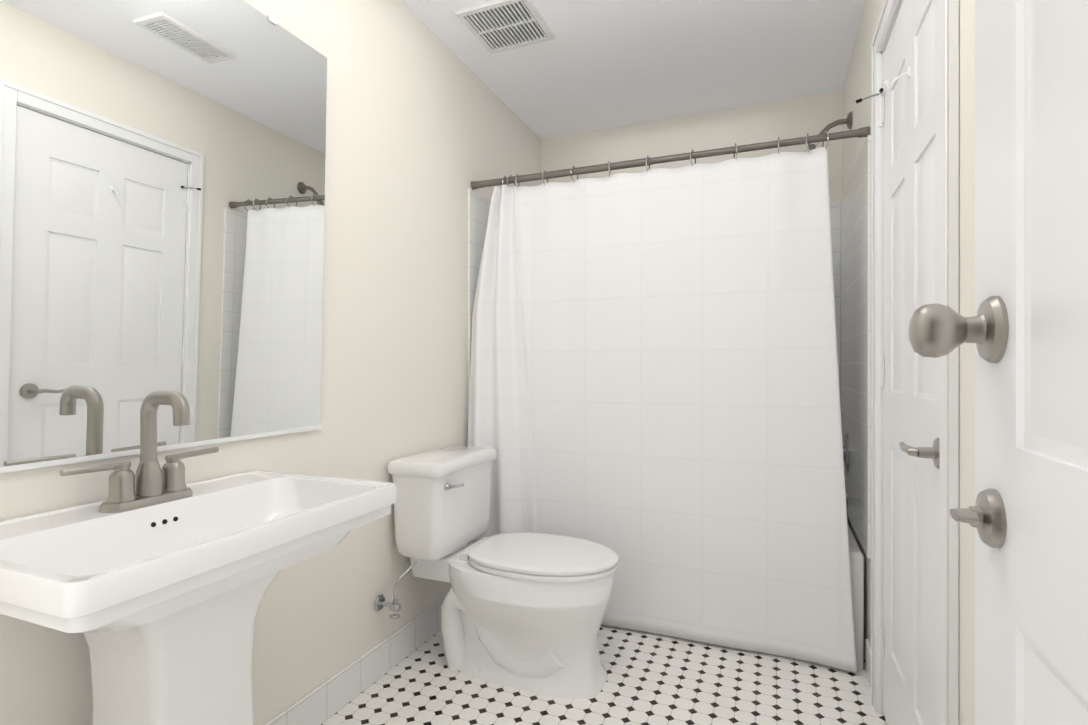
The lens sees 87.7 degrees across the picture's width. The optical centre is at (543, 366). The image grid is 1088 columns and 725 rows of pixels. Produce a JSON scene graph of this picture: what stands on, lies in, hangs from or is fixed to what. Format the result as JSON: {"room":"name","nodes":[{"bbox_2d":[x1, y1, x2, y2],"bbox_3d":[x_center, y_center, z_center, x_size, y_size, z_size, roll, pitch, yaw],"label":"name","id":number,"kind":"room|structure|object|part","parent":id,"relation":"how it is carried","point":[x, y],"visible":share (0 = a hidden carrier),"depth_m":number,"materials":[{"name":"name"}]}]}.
{"room":"bathroom","nodes":[
{"label":"bathroom","id":0,"kind":"room"},
{"bbox_2d":[0,0,540,724],"bbox_3d":[-0.673,-0.130,1.829,0.100,2.400,3.450,0,0,22],"label":"wall","id":1,"kind":"structure","parent":0,"point":[424,126],"depth_m":1.89,"materials":[{"name":"white paint"}]},
{"bbox_2d":[0,0,326,472],"bbox_3d":[-0.831,-0.367,1.256,0.035,1.107,0.930,0,0,22],"label":"mirror","id":2,"kind":"object","parent":1,"relation":"attached to","point":[162,186],"visible":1,"depth_m":1.23,"materials":[{"name":"clear glass"}]},
{"bbox_2d":[264,598,443,724],"bbox_3d":[-0.744,1.013,1.507,0.011,0.115,2.298,0,0,22],"label":"baseboard","id":3,"kind":"structure","parent":1,"relation":"attached to","point":[322,703],"depth_m":1.85,"materials":[{"name":"tile"}]},
{"bbox_2d":[468,188,490,418],"bbox_3d":[-0.173,-0.067,2.916,0.011,1.447,0.860,0,0,22],"label":"wall tile","id":4,"kind":"structure","parent":1,"relation":"attached to","point":[478,208],"depth_m":2.55,"materials":[{"name":"white tile"}]},
{"bbox_2d":[467,126,869,672],"bbox_3d":[0.385,0.111,2.219,1.566,1.894,0.150,0,0,22],"label":"shower curtain","id":5,"kind":"object","parent":1,"relation":"attached to","point":[654,398],"visible":0.98,"depth_m":2.21,"materials":[{"name":"white fabric"}]},
{"bbox_2d":[321,625,886,724],"bbox_3d":[0.101,1.110,1.517,1.770,0.080,3.450,0,0,22],"label":"floor","id":6,"kind":"structure","parent":0,"point":[655,679],"depth_m":1.85,"materials":[{"name":"tile"}]},
{"bbox_2d":[0,391,396,724],"bbox_3d":[-0.668,0.559,1.090,0.455,1.022,0.662,0,0,22],"label":"pedestal sink","id":7,"kind":"object","parent":6,"relation":"on","point":[150,580],"visible":1,"depth_m":1.03,"materials":[{"name":"white ceramic"}]},
{"bbox_2d":[60,391,218,512],"bbox_3d":[-0.759,0.161,1.126,0.140,0.226,0.302,0,0,22],"label":"sink faucet","id":8,"kind":"object","parent":7,"relation":"on","point":[151,489],"depth_m":1.12,"materials":[{"name":"silver metal"}]},
{"bbox_2d":[374,445,618,698],"bbox_3d":[-0.125,0.704,2.011,0.778,0.752,0.494,0,0,22],"label":"toilet","id":9,"kind":"object","parent":6,"relation":"on","point":[525,611],"visible":1,"depth_m":1.92,"materials":[{"name":"white ceramic"}]},
{"bbox_3d":[-0.312,0.415,1.976,0.029,0.026,0.088,0,0,22],"label":"lever","id":10,"kind":"part","parent":9,"relation":"part of","materials":[{"name":"silver metal"}]},
{"bbox_3d":[-0.010,0.661,1.988,0.547,0.040,0.384,0,0,22],"label":"seat","id":11,"kind":"part","parent":9,"relation":"part of","materials":[{"name":"white plastic"}]},
{"bbox_2d":[632,522,863,669],"bbox_3d":[0.558,0.864,2.646,1.544,0.410,0.787,0,0,22],"label":"bathtub","id":12,"kind":"object","parent":6,"relation":"on","point":[856,567],"visible":0.08,"depth_m":2.00,"materials":[{"name":"white ceramic"}]},
{"bbox_2d":[400,0,864,138],"bbox_3d":[0.101,-1.370,1.515,1.770,0.080,3.450,0,0,22],"label":"ceiling","id":13,"kind":"structure","parent":0,"point":[598,64],"depth_m":2.43,"materials":[{"name":"white paint"}]},
{"bbox_2d":[455,0,554,53],"bbox_3d":[-0.144,-1.323,2.202,0.290,0.014,0.290,0,0,22],"label":"fan","id":14,"kind":"object","parent":13,"relation":"attached to","point":[496,26],"visible":1,"depth_m":2.19,"materials":[{"name":"white plastic"}]},
{"bbox_2d":[541,90,842,202],"bbox_3d":[0.729,-0.131,3.069,1.570,2.400,0.100,0,0,22],"label":"wall","id":15,"kind":"structure","parent":0,"point":[803,116],"depth_m":2.96,"materials":[{"name":"white paint"}]},
{"bbox_2d":[830,202,839,390],"bbox_3d":[0.708,-0.068,3.017,1.548,1.447,0.011,0,0,22],"label":"wall tile","id":16,"kind":"structure","parent":15,"relation":"attached to","point":[835,221],"depth_m":2.73,"materials":[{"name":"white tile"}]},
{"bbox_2d":[843,0,974,724],"bbox_3d":[0.875,-0.130,1.203,0.100,2.400,3.450,0,0,22],"label":"wall","id":17,"kind":"structure","parent":0,"point":[966,357],"depth_m":1.00,"materials":[{"name":"white paint"}]},
{"bbox_2d":[804,111,851,151],"bbox_3d":[1.209,-0.982,2.464,0.226,0.212,0.080,0,0,22],"label":"shower head","id":18,"kind":"object","parent":17,"relation":"attached to","point":[847,121],"visible":0.58,"depth_m":2.44},
{"bbox_2d":[840,135,870,558],"bbox_3d":[1.272,-0.067,2.331,0.011,1.447,0.860,0,0,22],"label":"wall tile","id":19,"kind":"structure","parent":17,"relation":"attached to","point":[855,304],"depth_m":2.17,"materials":[{"name":"white tile"}]},
{"bbox_2d":[843,434,848,503],"bbox_3d":[1.262,0.451,2.487,0.128,0.313,0.170,0,0,22],"label":"tub valve","id":20,"kind":"object","parent":19,"relation":"attached to","point":[846,451],"visible":0.38,"depth_m":2.42,"materials":[{"name":"silver metal"}]},
{"bbox_2d":[865,639,870,687],"bbox_3d":[1.096,1.012,1.898,0.011,0.115,0.193,0,0,22],"label":"baseboard","id":21,"kind":"structure","parent":17,"relation":"attached to","point":[867,658],"depth_m":1.94,"materials":[{"name":"tile"}]},
{"bbox_2d":[878,0,939,724],"bbox_3d":[0.899,0.053,1.420,0.094,2.018,0.724,0,0,22],"label":"door","id":22,"kind":"structure","parent":17,"relation":"in","point":[911,376],"depth_m":1.38,"materials":[{"name":"white wood"}]},
{"bbox_2d":[856,88,883,103],"bbox_3d":[0.999,-0.831,1.740,0.070,0.017,0.061,0,0,22],"label":"door stop","id":23,"kind":"object","parent":22,"relation":"attached to","point":[861,99],"visible":0.98,"depth_m":1.75,"materials":[{"name":"silver metal"}]},
{"bbox_3d":[1.033,0.029,1.736,0.013,1.731,0.037,0,0,22],"label":"door hinges","id":24,"kind":"part","parent":22,"relation":"part of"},
{"bbox_2d":[884,66,910,88],"bbox_3d":[0.881,-0.720,1.416,0.055,0.048,0.028,0,0,22],"label":"hook","id":25,"kind":"object","parent":22,"relation":"attached to","point":[906,73],"visible":0.98,"depth_m":1.41,"materials":[{"name":"white metal"}]},
{"bbox_3d":[0.785,0.175,1.185,0.059,0.064,0.138,0,0,22],"label":"handle","id":26,"kind":"part","parent":22,"relation":"part of","materials":[{"name":"silver metal"}]},
{"bbox_2d":[871,0,958,724],"bbox_3d":[0.940,0.021,1.392,0.122,2.097,0.845,0,0,22],"label":"door frame","id":27,"kind":"structure","parent":17,"relation":"attached to","point":[949,424],"depth_m":1.04,"materials":[{"name":"white wood"}]},
{"bbox_2d":[908,0,1087,724],"bbox_3d":[0.336,0.054,0.254,0.173,2.018,0.763,0,0,22],"label":"entry door","id":28,"kind":"structure","parent":17,"relation":"in","point":[1024,329],"depth_m":0.49,"materials":[{"name":"white wood"}]},
{"bbox_3d":[0.462,0.054,0.564,0.173,0.246,0.096,0,0,22],"label":"knob","id":29,"kind":"part","parent":28,"relation":"part of","materials":[{"name":"silver metal"}]}
]}

